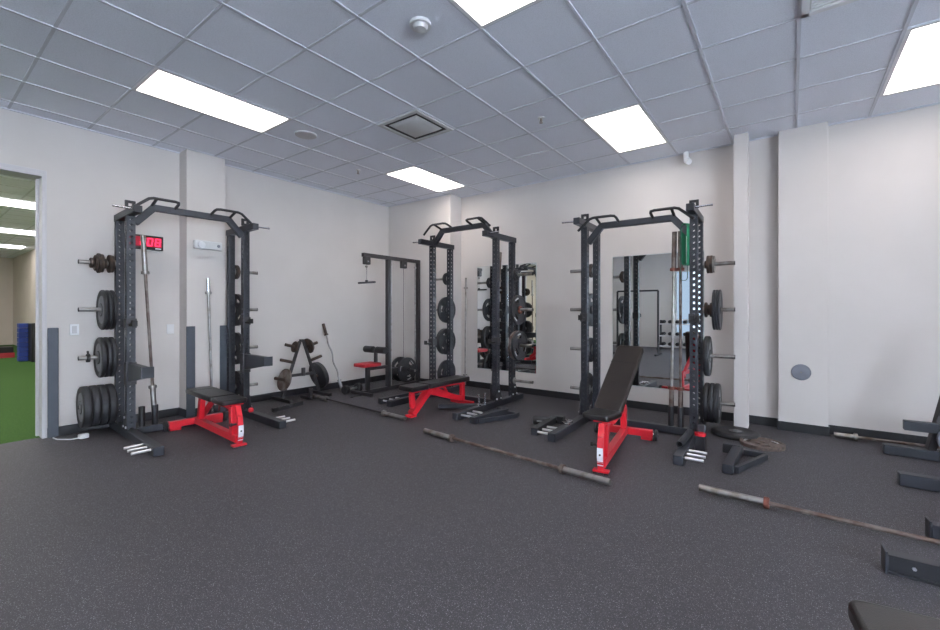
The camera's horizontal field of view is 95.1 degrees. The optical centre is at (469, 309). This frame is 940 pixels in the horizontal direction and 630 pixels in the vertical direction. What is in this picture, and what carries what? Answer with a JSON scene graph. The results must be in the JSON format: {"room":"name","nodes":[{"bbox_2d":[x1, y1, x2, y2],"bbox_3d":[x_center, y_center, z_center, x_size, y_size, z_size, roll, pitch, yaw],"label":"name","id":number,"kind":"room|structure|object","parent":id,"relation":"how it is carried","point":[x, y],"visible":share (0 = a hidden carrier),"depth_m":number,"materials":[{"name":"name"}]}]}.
{"room":"gym","nodes":[
{"label":"gym","id":0,"kind":"room"},
{"bbox_2d":[0,249,34,345],"bbox_3d":[-12.975,-0.400,8.544,17.980,3.500,8.600,0,0,37],"label":"wall","id":1,"kind":"structure","parent":0,"point":[17,274],"depth_m":16.43,"materials":[{"name":"beige paint"}]},
{"bbox_2d":[0,176,34,257],"bbox_3d":[-13.015,-2.017,8.324,17.780,0.006,7.800,0,0,37],"label":"trim","id":2,"kind":"structure","parent":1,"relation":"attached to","point":[33,188],"depth_m":9.58,"materials":[{"name":"paint"}]},
{"bbox_2d":[0,174,34,257],"bbox_3d":[-13.015,-2.060,8.324,17.780,0.080,7.800,0,0,37],"label":"ceiling","id":3,"kind":"structure","parent":0,"point":[5,181],"depth_m":9.29,"materials":[{"name":"tile"}]},
{"bbox_2d":[0,198,34,208],"bbox_3d":[-10.010,-2.001,6.148,0.600,0.022,7.100,0,0,37],"label":"recessed light","id":4,"kind":"object","parent":3,"relation":"in","point":[7,202],"visible":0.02,"depth_m":8.04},
{"bbox_2d":[0,228,34,235],"bbox_3d":[-13.378,-2.001,8.657,0.600,0.022,7.100,0,0,37],"label":"recessed light","id":5,"kind":"object","parent":3,"relation":"in","point":[1,229],"visible":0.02,"depth_m":10.99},
{"bbox_2d":[0,108,388,427],"bbox_3d":[-4.662,-0.385,4.471,0.220,3.470,11.000,0,0,37],"label":"wall","id":6,"kind":"structure","parent":0,"point":[309,265],"depth_m":5.47,"materials":[{"name":"paint"}]},
{"bbox_2d":[0,162,46,438],"bbox_3d":[-5.248,-0.058,3.683,0.242,2.815,2.305,0,0,37],"label":"door frame","id":7,"kind":"structure","parent":6,"relation":"in","point":[40,176],"depth_m":4.53,"materials":[{"name":"grey paint"}]},
{"bbox_2d":[48,328,58,437],"bbox_3d":[-4.430,0.770,4.569,0.012,1.160,0.085,0,0,37],"label":"guard","id":8,"kind":"object","parent":6,"relation":"attached to","point":[53,333],"visible":0.98,"depth_m":4.57,"materials":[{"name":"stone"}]},
{"bbox_2d":[70,324,78,334],"bbox_3d":[-4.336,0.215,4.715,0.012,0.120,0.076,0,0,37],"label":"wall outlet","id":9,"kind":"object","parent":6,"relation":"attached to","point":[74,328],"visible":1,"depth_m":4.71,"materials":[{"name":"white plastic"}]},
{"bbox_2d":[129,234,162,250],"bbox_3d":[-3.945,-0.820,5.203,0.056,0.170,0.390,0,0,37],"label":"wall clock","id":10,"kind":"object","parent":6,"relation":"attached to","point":[155,243],"visible":0.66,"depth_m":5.25,"materials":[{"name":"black plastic"}]},
{"bbox_2d":[186,326,194,417],"bbox_3d":[-3.515,0.777,5.412,0.012,1.145,0.100,0,0,37],"label":"guard","id":11,"kind":"object","parent":6,"relation":"attached to","point":[190,330],"visible":0.82,"depth_m":5.40,"materials":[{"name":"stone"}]},
{"bbox_2d":[179,149,224,408],"bbox_3d":[-3.508,-0.335,5.644,0.230,3.370,0.460,0,0,37],"label":"column","id":12,"kind":"structure","parent":6,"relation":"attached to","point":[201,176],"depth_m":5.52,"materials":[{"name":"paint"}]},
{"bbox_2d":[193,240,221,250],"bbox_3d":[-3.381,-0.835,5.555,0.080,0.110,0.330,0,0,37],"label":"emergency light","id":13,"kind":"object","parent":6,"relation":"attached to","point":[197,244],"visible":1,"depth_m":5.54,"materials":[{"name":"grey plastic"}]},
{"bbox_2d":[47,375,384,437],"bbox_3d":[-4.540,1.300,4.249,0.242,0.100,10.190,0,0,37],"label":"baseboard","id":14,"kind":"structure","parent":6,"relation":"attached to","point":[73,428],"depth_m":5.67,"materials":[{"name":"black plastic"}]},
{"bbox_2d":[220,325,226,411],"bbox_3d":[-3.282,0.777,5.725,0.012,1.145,0.090,0,0,37],"label":"guard","id":15,"kind":"object","parent":6,"relation":"attached to","point":[223,328],"visible":0.88,"depth_m":5.72,"materials":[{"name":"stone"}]},
{"bbox_2d":[389,194,460,378],"bbox_3d":[-0.875,-0.335,8.065,1.560,3.370,0.310,0,0,37],"label":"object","id":16,"kind":"structure","parent":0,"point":[408,222],"depth_m":7.88,"materials":[{"name":"paint"}]},
{"bbox_2d":[0,345,939,629],"bbox_3d":[-7.070,1.373,6.077,30.000,0.053,11.300,0,0,37],"label":"floor","id":17,"kind":"structure","parent":0,"point":[341,516],"depth_m":2.67,"materials":[{"name":"rubber"}]},
{"bbox_2d":[0,346,14,357],"bbox_3d":[-13.631,1.072,11.664,0.500,0.550,1.720,0,0,37],"label":"sled","id":18,"kind":"object","parent":17,"relation":"on","point":[5,351],"visible":1,"depth_m":12.11,"materials":[{"name":"red plastic"}]},
{"bbox_2d":[17,323,27,361],"bbox_3d":[-11.808,0.849,11.350,0.300,0.989,0.175,0,0,37],"label":"block stack","id":19,"kind":"object","parent":17,"relation":"on","point":[22,328],"visible":1,"depth_m":11.26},
{"bbox_2d":[27,323,34,361],"bbox_3d":[-11.373,0.847,11.491,0.630,1.000,0.560,0,0,37],"label":"block stack","id":20,"kind":"object","parent":17,"relation":"on","point":[31,326],"visible":0.26,"depth_m":11.13,"materials":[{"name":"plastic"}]},
{"bbox_2d":[78,197,295,456],"bbox_3d":[-3.139,0.072,4.945,1.650,2.555,1.877,0,0,39],"label":"power rack","id":21,"kind":"object","parent":17,"relation":"on","point":[130,372],"visible":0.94,"depth_m":4.83,"materials":[{"name":"metal"}]},
{"bbox_2d":[76,386,92,427],"bbox_3d":[-4.129,1.038,4.603,0.440,0.440,0.074,0,0,39],"label":"bumper plate","id":22,"kind":"object","parent":21,"relation":"on","point":[84,415],"visible":0.97,"depth_m":4.51,"materials":[{"name":"black rubber"}]},
{"bbox_2d":[88,385,101,426],"bbox_3d":[-4.084,1.038,4.658,0.439,0.439,0.070,0,0,39],"label":"bumper plate","id":23,"kind":"object","parent":21,"relation":"on","point":[97,406],"visible":0.66,"depth_m":4.54,"materials":[{"name":"black rubber"}]},
{"bbox_2d":[93,337,107,377],"bbox_3d":[-4.045,0.518,4.707,0.440,0.440,0.048,0,0,39],"label":"bumper plate","id":24,"kind":"object","parent":21,"relation":"on","point":[100,346],"visible":0.98,"depth_m":4.64,"materials":[{"name":"black rubber"}]},
{"bbox_2d":[96,290,108,329],"bbox_3d":[-4.034,-0.002,4.720,0.440,0.440,0.038,0,0,39],"label":"bumper plate","id":25,"kind":"object","parent":21,"relation":"on","point":[102,302],"visible":0.99,"depth_m":4.67,"materials":[{"name":"black rubber"}]},
{"bbox_2d":[97,384,109,425],"bbox_3d":[-4.041,1.038,4.712,0.440,0.440,0.070,0,0,39],"label":"bumper plate","id":26,"kind":"object","parent":21,"relation":"on","point":[105,401],"visible":0.57,"depth_m":4.59,"materials":[{"name":"black rubber"}]},
{"bbox_2d":[103,337,112,376],"bbox_3d":[-4.016,0.518,4.742,0.440,0.440,0.044,0,0,39],"label":"bumper plate","id":27,"kind":"object","parent":21,"relation":"on","point":[108,342],"visible":0.43,"depth_m":4.62,"materials":[{"name":"black rubber"}]},
{"bbox_2d":[105,290,113,329],"bbox_3d":[-4.011,-0.002,4.749,0.440,0.440,0.038,0,0,39],"label":"bumper plate","id":28,"kind":"object","parent":21,"relation":"on","point":[111,305],"visible":0.38,"depth_m":4.63,"materials":[{"name":"black rubber"}]},
{"bbox_2d":[105,384,117,423],"bbox_3d":[-3.998,1.038,4.766,0.440,0.440,0.070,0,0,39],"label":"bumper plate","id":29,"kind":"object","parent":21,"relation":"on","point":[113,397],"visible":0.57,"depth_m":4.65,"materials":[{"name":"black rubber"}]},
{"bbox_2d":[108,337,117,376],"bbox_3d":[-3.989,0.518,4.776,0.440,0.440,0.044,0,0,39],"label":"bumper plate","id":30,"kind":"object","parent":21,"relation":"on","point":[113,342],"visible":0.36,"depth_m":4.66,"materials":[{"name":"black rubber"}]},
{"bbox_2d":[109,290,117,329],"bbox_3d":[-3.987,-0.002,4.778,0.440,0.440,0.038,0,0,39],"label":"bumper plate","id":31,"kind":"object","parent":21,"relation":"on","point":[115,302],"visible":0.32,"depth_m":4.66,"materials":[{"name":"black rubber"}]},
{"bbox_2d":[124,318,137,327],"bbox_3d":[-3.558,0.140,4.528,0.219,0.100,0.097,0,0,37],"label":"cup","id":32,"kind":"object","parent":21,"relation":"on","point":[128,322],"depth_m":4.52,"materials":[{"name":"black metal"}]},
{"bbox_2d":[140,235,156,412],"bbox_3d":[-3.547,0.220,4.750,0.162,2.083,0.078,0,0,-19],"label":"barbell","id":33,"kind":"object","parent":21,"relation":"on","point":[152,387],"visible":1,"depth_m":4.74,"materials":[{"name":"metal"}]},
{"bbox_2d":[235,332,240,363],"bbox_3d":[-3.153,0.518,5.809,0.430,0.430,0.036,0,0,39],"label":"plate","id":34,"kind":"object","parent":21,"relation":"on","point":[237,334],"visible":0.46,"depth_m":5.76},
{"bbox_2d":[235,294,240,325],"bbox_3d":[-3.153,-0.002,5.809,0.430,0.430,0.036,0,0,39],"label":"plate","id":35,"kind":"object","parent":21,"relation":"on","point":[237,296],"visible":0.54,"depth_m":5.77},
{"bbox_2d":[235,371,240,395],"bbox_3d":[-3.147,1.038,5.817,0.430,0.430,0.036,0,0,39],"label":"plate","id":36,"kind":"object","parent":21,"relation":"on","point":[237,373],"visible":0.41,"depth_m":5.78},
{"bbox_2d":[240,317,252,324],"bbox_3d":[-2.816,0.140,5.446,0.219,0.100,0.097,0,0,37],"label":"cup","id":37,"kind":"object","parent":21,"relation":"on","point":[243,320],"depth_m":5.43,"materials":[{"name":"black metal"}]},
{"bbox_2d":[163,386,246,448],"bbox_3d":[-2.728,1.120,4.621,1.291,0.460,0.650,0,0,40],"label":"weight bench","id":38,"kind":"object","parent":17,"relation":"on","point":[213,395],"visible":1,"depth_m":4.58,"materials":[{"name":"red metal"}]},
{"bbox_2d":[205,278,214,412],"bbox_3d":[-3.356,0.457,5.555,0.123,1.736,0.078,0,0,-8],"label":"barbell","id":39,"kind":"object","parent":17,"relation":"on","point":[212,410],"visible":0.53,"depth_m":5.54,"materials":[{"name":"metal"}]},
{"bbox_2d":[272,401,302,411],"bbox_3d":[-2.423,1.282,5.720,0.050,0.075,0.422,0,0,37],"label":"bar","id":40,"kind":"object","parent":17,"relation":"on","point":[299,403],"visible":1,"depth_m":5.70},
{"bbox_2d":[271,339,331,403],"bbox_3d":[-2.573,0.900,6.606,0.521,0.900,0.876,0,0,37],"label":"tree","id":41,"kind":"object","parent":17,"relation":"on","point":[303,370],"visible":0.91,"depth_m":6.56,"materials":[{"name":"grey metal"}]},
{"bbox_2d":[277,369,291,390],"bbox_3d":[-2.758,1.038,6.391,0.330,0.324,0.116,0,0,37],"label":"plate","id":42,"kind":"object","parent":41,"relation":"on","point":[286,374],"visible":0.93,"depth_m":6.36,"materials":[{"name":"metal"}]},
{"bbox_2d":[309,362,327,387],"bbox_3d":[-2.419,1.037,6.847,0.430,0.421,0.148,0,0,37],"label":"plate","id":43,"kind":"object","parent":41,"relation":"on","point":[322,379],"visible":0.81,"depth_m":6.79,"materials":[{"name":"rubber"}]},
{"bbox_2d":[322,323,341,389],"bbox_3d":[-2.278,0.775,7.128,0.401,1.105,0.070,0,0,16],"label":"bar","id":44,"kind":"object","parent":17,"relation":"on","point":[323,324],"visible":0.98,"depth_m":7.12,"materials":[{"name":"metal"}]},
{"bbox_2d":[341,383,362,394],"bbox_3d":[-1.912,1.275,6.974,0.148,0.148,0.340,0,0,31],"label":"dumbbell","id":45,"kind":"object","parent":17,"relation":"on","point":[345,389],"visible":0.94,"depth_m":6.87,"materials":[{"name":"metal"}]},
{"bbox_2d":[313,394,406,420],"bbox_3d":[-1.606,1.311,5.904,2.175,0.078,0.078,0,0,41],"label":"barbell","id":46,"kind":"object","parent":17,"relation":"on","point":[326,398],"visible":0.98,"depth_m":5.66,"materials":[{"name":"grey metal"}]},
{"bbox_2d":[350,253,420,396],"bbox_3d":[-1.341,0.217,7.322,0.600,2.255,1.380,0,0,37],"label":"lat pulldown","id":47,"kind":"object","parent":17,"relation":"on","point":[387,350],"visible":0.94,"depth_m":7.26,"materials":[{"name":"grey metal"}]},
{"bbox_2d":[392,357,402,380],"bbox_3d":[-1.239,1.042,7.607,0.036,0.430,0.430,0,0,37],"label":"plate","id":48,"kind":"object","parent":47,"relation":"on","point":[398,359],"visible":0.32,"depth_m":7.53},
{"bbox_2d":[397,357,415,381],"bbox_3d":[-1.098,1.042,7.502,0.036,0.430,0.430,0,0,37],"label":"plate","id":49,"kind":"object","parent":47,"relation":"on","point":[404,362],"visible":0.95,"depth_m":7.46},
{"bbox_2d":[378,392,417,403],"bbox_3d":[-1.055,1.308,6.422,0.159,0.085,0.680,0,0,38],"label":"spotter arm","id":50,"kind":"object","parent":17,"relation":"on","point":[380,400],"visible":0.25,"depth_m":6.32},
{"bbox_2d":[399,375,473,417],"bbox_3d":[-0.452,1.153,5.805,0.400,0.395,1.150,0,0,38],"label":"weight bench","id":51,"kind":"object","parent":17,"relation":"on","point":[429,387],"visible":0.97,"depth_m":5.66,"materials":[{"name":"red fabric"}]},
{"bbox_2d":[438,403,477,407],"bbox_3d":[-0.159,1.302,5.854,0.546,0.055,0.080,0,0,-5],"label":"bar","id":52,"kind":"object","parent":17,"relation":"on","point":[440,405],"visible":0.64,"depth_m":5.82,"materials":[{"name":"metal"}]},
{"bbox_2d":[383,216,533,419],"bbox_3d":[-0.176,0.028,6.266,1.877,2.645,1.620,0,0,37],"label":"power rack","id":53,"kind":"object","parent":17,"relation":"on","point":[495,400],"visible":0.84,"depth_m":6.31,"materials":[{"name":"metal"}]},
{"bbox_2d":[424,339,436,345],"bbox_3d":[-0.620,0.500,6.658,0.094,0.100,0.217,0,0,37],"label":"peg","id":54,"kind":"object","parent":53,"relation":"on","point":[431,342],"depth_m":6.66,"materials":[{"name":"black metal"}]},
{"bbox_2d":[437,297,455,322],"bbox_3d":[-0.386,-0.002,7.096,0.036,0.430,0.430,0,0,37],"label":"plate","id":55,"kind":"object","parent":53,"relation":"on","point":[442,315],"visible":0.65,"depth_m":7.03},
{"bbox_2d":[437,328,455,354],"bbox_3d":[-0.386,0.518,7.096,0.036,0.430,0.430,0,0,37],"label":"plate","id":56,"kind":"object","parent":53,"relation":"on","point":[441,339],"visible":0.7,"depth_m":7.02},
{"bbox_2d":[437,360,455,377],"bbox_3d":[-0.386,1.038,7.096,0.036,0.429,0.429,0,0,37],"label":"plate","id":57,"kind":"object","parent":53,"relation":"on","point":[443,365],"visible":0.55,"depth_m":7.02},
{"bbox_2d":[488,337,500,344],"bbox_3d":[0.326,0.430,5.953,0.094,0.100,0.217,0,0,37],"label":"cup","id":58,"kind":"object","parent":53,"relation":"on","point":[494,340],"depth_m":5.95,"materials":[{"name":"black metal"}]},
{"bbox_2d":[508,331,523,359],"bbox_3d":[0.687,0.518,6.297,0.036,0.430,0.430,0,0,37],"label":"plate","id":59,"kind":"object","parent":53,"relation":"on","point":[513,333],"visible":0.21,"depth_m":6.16,"materials":[{"name":"rubber"}]},
{"bbox_2d":[510,295,526,324],"bbox_3d":[0.711,-0.002,6.279,0.036,0.430,0.430,0,0,37],"label":"plate","id":60,"kind":"object","parent":53,"relation":"on","point":[514,306],"visible":0.86,"depth_m":6.24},
{"bbox_2d":[511,331,527,359],"bbox_3d":[0.726,0.518,6.268,0.036,0.430,0.430,0,0,37],"label":"plate","id":61,"kind":"object","parent":53,"relation":"on","point":[515,343],"visible":0.91,"depth_m":6.23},
{"bbox_2d":[463,278,467,384],"bbox_3d":[-0.080,0.375,7.592,0.078,1.890,0.078,0,-1,37],"label":"barbell","id":62,"kind":"object","parent":17,"relation":"on","point":[465,287],"visible":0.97,"depth_m":7.58,"materials":[{"name":"metal"}]},
{"bbox_2d":[469,406,518,423],"bbox_3d":[0.296,1.308,5.304,0.356,0.085,0.680,0,0,44],"label":"spotter arm","id":63,"kind":"object","parent":17,"relation":"on","point":[502,413],"visible":1,"depth_m":5.27},
{"bbox_2d":[423,428,610,485],"bbox_3d":[0.287,1.311,3.976,2.100,0.078,0.078,0,0,42],"label":"barbell","id":64,"kind":"object","parent":17,"relation":"on","point":[562,468],"visible":1,"depth_m":3.69,"materials":[{"name":"metal"}]},
{"bbox_2d":[531,414,564,435],"bbox_3d":[0.899,1.308,4.895,0.159,0.085,0.680,0,0,31],"label":"spotter arm","id":65,"kind":"object","parent":17,"relation":"on","point":[552,421],"visible":0.86,"depth_m":4.90},
{"bbox_2d":[533,415,568,423],"bbox_3d":[0.965,1.300,5.119,0.471,0.100,0.196,0,0,-21],"label":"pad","id":66,"kind":"object","parent":17,"relation":"on","point":[536,419],"visible":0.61,"depth_m":5.05,"materials":[{"name":"black rubber"}]},
{"bbox_2d":[583,345,657,475],"bbox_3d":[1.370,0.852,4.072,0.650,0.997,1.291,0,0,29],"label":"weight bench","id":67,"kind":"object","parent":17,"relation":"on","point":[610,405],"visible":1,"depth_m":3.99,"materials":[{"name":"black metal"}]},
{"bbox_2d":[537,199,734,465],"bbox_3d":[1.796,0.095,4.754,1.877,2.510,1.690,0,0,35],"label":"power rack","id":68,"kind":"object","parent":17,"relation":"on","point":[680,455],"visible":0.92,"depth_m":4.85,"materials":[{"name":"metal"}]},
{"bbox_2d":[578,313,589,321],"bbox_3d":[1.357,0.090,5.160,0.097,0.100,0.219,0,0,37],"label":"cup","id":69,"kind":"object","parent":68,"relation":"on","point":[583,317],"depth_m":5.16,"materials":[{"name":"black metal"}]},
{"bbox_2d":[579,373,592,405],"bbox_3d":[1.535,1.038,5.634,0.062,0.440,0.440,0,0,35],"label":"bumper plate","id":70,"kind":"object","parent":68,"relation":"on","point":[590,374],"visible":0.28,"depth_m":5.65,"materials":[{"name":"black rubber"}]},
{"bbox_2d":[589,337,592,361],"bbox_3d":[1.572,0.518,5.608,0.052,0.320,0.320,0,0,35],"label":"bumper plate","id":71,"kind":"object","parent":68,"relation":"on","point":[590,338],"visible":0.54,"depth_m":5.56,"materials":[{"name":"black rubber"}]},
{"bbox_2d":[589,293,596,325],"bbox_3d":[1.580,-0.002,5.603,0.030,0.430,0.430,0,0,35],"label":"plate","id":72,"kind":"object","parent":68,"relation":"on","point":[590,294],"visible":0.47,"depth_m":5.57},
{"bbox_2d":[668,232,676,406],"bbox_3d":[2.212,0.205,4.691,0.079,2.110,0.078,1,1,35],"label":"barbell","id":73,"kind":"object","parent":68,"relation":"on","point":[673,268],"visible":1,"depth_m":4.68,"materials":[{"name":"metal"}]},
{"bbox_2d":[677,231,684,407],"bbox_3d":[2.274,0.205,4.645,0.078,2.110,0.078,0,0,35],"label":"barbell","id":74,"kind":"object","parent":68,"relation":"on","point":[680,388],"visible":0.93,"depth_m":4.63,"materials":[{"name":"metal"}]},
{"bbox_2d":[676,429,693,447],"bbox_3d":[2.069,1.228,4.133,0.064,0.064,0.500,0,0,37],"label":"tube","id":75,"kind":"object","parent":68,"relation":"on","point":[685,437],"visible":1,"depth_m":4.04,"materials":[{"name":"metal"}]},
{"bbox_2d":[681,223,689,265],"bbox_3d":[2.295,-0.695,4.562,0.065,0.450,0.068,0,0,-25],"label":"band","id":76,"kind":"object","parent":68,"relation":"hanging from","point":[683,236],"visible":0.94,"depth_m":4.58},
{"bbox_2d":[688,314,699,322],"bbox_3d":[2.327,0.090,4.488,0.097,0.100,0.219,0,0,37],"label":"cup","id":77,"kind":"object","parent":68,"relation":"on","point":[692,318],"depth_m":4.48,"materials":[{"name":"black metal"}]},
{"bbox_2d":[694,424,705,451],"bbox_3d":[2.199,1.225,4.098,0.100,0.254,0.149,0,0,37],"label":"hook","id":78,"kind":"object","parent":68,"relation":"attached to","point":[700,434],"visible":0.84,"depth_m":4.07,"materials":[{"name":"metal"}]},
{"bbox_2d":[703,382,709,421],"bbox_3d":[2.674,1.038,4.846,0.050,0.440,0.440,0,0,35],"label":"bumper plate","id":79,"kind":"object","parent":68,"relation":"on","point":[706,385],"visible":0.63,"depth_m":4.69,"materials":[{"name":"black rubber"}]},
{"bbox_2d":[702,336,712,375],"bbox_3d":[2.678,0.518,4.843,0.060,0.450,0.450,0,0,35],"label":"bumper plate","id":80,"kind":"object","parent":68,"relation":"on","point":[707,343],"visible":0.98,"depth_m":4.72,"materials":[{"name":"black rubber"}]},
{"bbox_2d":[708,383,714,422],"bbox_3d":[2.714,1.038,4.818,0.050,0.440,0.440,0,0,35],"label":"bumper plate","id":81,"kind":"object","parent":68,"relation":"on","point":[711,385],"visible":0.66,"depth_m":4.66,"materials":[{"name":"black rubber"}]},
{"bbox_2d":[711,290,715,329],"bbox_3d":[2.732,-0.002,4.805,0.020,0.450,0.450,0,0,35],"label":"plate","id":82,"kind":"object","parent":68,"relation":"on","point":[713,292],"visible":0.48,"depth_m":4.64,"materials":[{"name":"rubber"}]},
{"bbox_2d":[714,290,718,329],"bbox_3d":[2.754,-0.002,4.790,0.020,0.450,0.450,0,0,35],"label":"plate","id":83,"kind":"object","parent":68,"relation":"on","point":[716,291],"visible":0.57,"depth_m":4.63,"materials":[{"name":"rubber"}]},
{"bbox_2d":[713,383,721,423],"bbox_3d":[2.756,1.038,4.789,0.054,0.440,0.440,0,0,35],"label":"bumper plate","id":84,"kind":"object","parent":68,"relation":"on","point":[717,393],"visible":0.98,"depth_m":4.65,"materials":[{"name":"black rubber"}]},
{"bbox_2d":[717,290,722,329],"bbox_3d":[2.776,-0.002,4.775,0.020,0.449,0.449,0,0,35],"label":"plate","id":85,"kind":"object","parent":68,"relation":"on","point":[719,298],"visible":0.95,"depth_m":4.69,"materials":[{"name":"metal"}]},
{"bbox_2d":[711,425,760,440],"bbox_3d":[2.857,1.324,4.630,0.450,0.052,0.450,0,0,14],"label":"bumper plate","id":86,"kind":"object","parent":17,"relation":"on","point":[723,431],"visible":0.96,"depth_m":4.58,"materials":[{"name":"black rubber"}]},
{"bbox_2d":[722,441,767,474],"bbox_3d":[2.373,1.308,3.766,0.356,0.085,0.680,0,0,38],"label":"spotter arm","id":87,"kind":"object","parent":17,"relation":"on","point":[730,465],"visible":1,"depth_m":3.76},
{"bbox_2d":[740,437,785,451],"bbox_3d":[2.908,1.331,4.280,0.380,0.035,0.380,0,0,-15],"label":"plate","id":88,"kind":"object","parent":17,"relation":"on","point":[763,444],"visible":1,"depth_m":4.23,"materials":[{"name":"metal"}]},
{"bbox_2d":[699,484,939,544],"bbox_3d":[2.558,1.311,2.496,2.201,0.078,0.079,0,0,38],"label":"barbell","id":89,"kind":"object","parent":17,"relation":"on","point":[765,502],"visible":1,"depth_m":2.80,"materials":[{"name":"metal"}]},
{"bbox_2d":[834,432,939,448],"bbox_3d":[4.720,1.311,3.916,2.151,0.078,0.078,0,0,35],"label":"barbell","id":90,"kind":"object","parent":17,"relation":"on","point":[854,436],"visible":1,"depth_m":4.36,"materials":[{"name":"metal"}]},
{"bbox_2d":[848,600,939,629],"bbox_3d":[1.680,1.137,0.990,1.200,0.425,0.360,0,0,28],"label":"bench","id":91,"kind":"object","parent":17,"relation":"on","point":[863,615],"visible":1,"depth_m":1.29,"materials":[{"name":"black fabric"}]},
{"bbox_2d":[881,516,939,586],"bbox_3d":[2.813,0.900,2.129,1.212,0.900,0.680,0,0,35],"label":"frame","id":92,"kind":"object","parent":17,"relation":"on","point":[925,570],"visible":0.92,"depth_m":2.18,"materials":[{"name":"metal"}]},
{"bbox_2d":[882,396,939,492],"bbox_3d":[4.146,0.755,3.297,1.370,1.190,1.083,0,0,37],"label":"frame","id":93,"kind":"object","parent":17,"relation":"on","point":[930,451],"visible":1,"depth_m":3.84,"materials":[{"name":"metal"}]},
{"bbox_2d":[0,0,939,205],"bbox_3d":[0.147,-2.060,0.951,11.700,0.080,10.500,0,0,37],"label":"ceiling","id":94,"kind":"structure","parent":0,"point":[546,28],"depth_m":3.66,"materials":[{"name":"tile"}]},
{"bbox_2d":[131,67,291,133],"bbox_3d":[-2.485,-2.015,4.234,0.610,0.007,1.219,0,0,37],"label":"recessed light","id":95,"kind":"object","parent":94,"relation":"in","point":[161,84],"visible":1,"depth_m":4.15,"materials":[{"name":"white plastic"}]},
{"bbox_2d":[295,130,316,139],"bbox_3d":[-1.888,-2.010,4.948,0.240,0.020,0.240,0,0,37],"label":"ceiling speaker","id":96,"kind":"object","parent":94,"relation":"attached to","point":[304,134],"visible":1,"depth_m":4.91,"materials":[{"name":"grey paint"}]},
{"bbox_2d":[377,109,452,141],"bbox_3d":[-0.597,-2.002,4.728,0.590,0.032,0.590,0,0,37],"label":"ceiling vent","id":97,"kind":"object","parent":94,"relation":"in","point":[415,126],"visible":1,"depth_m":4.68,"materials":[{"name":"metal"}]},
{"bbox_2d":[410,16,430,32],"bbox_3d":[-0.350,-1.996,3.029,0.150,0.048,0.150,0,0,37],"label":"smoke detector","id":98,"kind":"object","parent":94,"relation":"attached to","point":[419,24],"visible":1,"depth_m":3.00,"materials":[{"name":"white plastic"}]},
{"bbox_2d":[385,166,464,191],"bbox_3d":[-0.664,-2.015,6.678,0.610,0.007,1.219,0,0,37],"label":"recessed light","id":99,"kind":"object","parent":94,"relation":"in","point":[414,175],"visible":1,"depth_m":6.63,"materials":[{"name":"white plastic"}]},
{"bbox_2d":[449,0,541,28],"bbox_3d":[-0.040,-2.015,2.413,0.610,0.007,1.219,0,0,37],"label":"recessed light","id":100,"kind":"object","parent":94,"relation":"in","point":[483,13],"visible":1,"depth_m":2.87,"materials":[{"name":"white plastic"}]},
{"bbox_2d":[581,103,668,152],"bbox_3d":[1.780,-2.015,4.857,0.610,0.007,1.219,0,0,37],"label":"recessed light","id":101,"kind":"object","parent":94,"relation":"in","point":[629,128],"visible":1,"depth_m":4.77,"materials":[{"name":"white plastic"}]},
{"bbox_2d":[802,0,857,17],"bbox_3d":[2.337,-2.009,2.542,0.586,0.018,0.586,0,0,37],"label":"ceiling vent","id":102,"kind":"object","parent":94,"relation":"in","point":[809,7],"visible":1,"depth_m":2.83,"materials":[{"name":"white plastic"}]},
{"bbox_2d":[879,20,939,96],"bbox_3d":[3.746,-2.015,3.393,0.610,0.007,1.219,0,0,37],"label":"recessed light","id":103,"kind":"object","parent":94,"relation":"in","point":[916,64],"visible":1,"depth_m":3.50,"materials":[{"name":"white plastic"}]},
{"bbox_2d":[461,104,939,436],"bbox_3d":[3.463,-0.385,5.151,12.000,3.470,0.200,0,0,37],"label":"wall","id":104,"kind":"structure","parent":0,"point":[884,170],"depth_m":5.05,"materials":[{"name":"paint"}]},
{"bbox_2d":[0,0,939,204],"bbox_3d":[0.147,-2.017,0.951,11.700,0.008,10.500,0,0,37],"label":"grid","id":105,"kind":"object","parent":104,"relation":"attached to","point":[68,3],"depth_m":3.74,"materials":[{"name":"paint"}]},
{"bbox_2d":[0,102,939,206],"bbox_3d":[0.147,-2.014,0.951,11.700,0.012,10.500,0,0,37],"label":"trim","id":106,"kind":"structure","parent":104,"relation":"attached to","point":[938,102],"depth_m":5.40,"materials":[{"name":"paint"}]},
{"bbox_2d":[477,263,535,373],"bbox_3d":[0.591,0.130,7.162,1.150,1.760,0.008,0,0,37],"label":"wall mirror","id":107,"kind":"object","parent":104,"relation":"attached to","point":[525,286],"visible":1,"depth_m":7.17,"materials":[{"name":"clear glass"}]},
{"bbox_2d":[613,250,703,390],"bbox_3d":[2.483,0.145,5.752,1.150,1.790,0.008,0,0,37],"label":"wall mirror","id":108,"kind":"object","parent":104,"relation":"attached to","point":[642,284],"visible":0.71,"depth_m":5.76,"materials":[{"name":"clear glass"}]},
{"bbox_2d":[392,375,938,445],"bbox_3d":[3.192,1.300,5.028,11.688,0.100,0.322,0,0,37],"label":"baseboard","id":109,"kind":"structure","parent":104,"relation":"attached to","point":[759,420],"depth_m":5.00,"materials":[{"name":"black plastic"}]},
{"bbox_2d":[791,364,810,379],"bbox_3d":[3.642,0.685,4.729,0.176,0.176,0.023,0,0,37],"label":"disc","id":110,"kind":"object","parent":104,"relation":"attached to","point":[800,371],"visible":1,"depth_m":4.72,"materials":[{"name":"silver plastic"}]},
{"bbox_2d":[778,122,827,426],"bbox_3d":[3.695,-0.335,4.779,0.435,3.370,0.120,0,0,37],"label":"column","id":111,"kind":"structure","parent":104,"relation":"attached to","point":[802,151],"depth_m":4.73,"materials":[{"name":"paint"}]},
{"bbox_2d":[734,132,748,427],"bbox_3d":[3.142,-0.335,4.979,0.140,3.370,0.140,0,0,37],"label":"column","id":112,"kind":"structure","parent":0,"point":[741,141],"depth_m":4.92,"materials":[{"name":"paint"}]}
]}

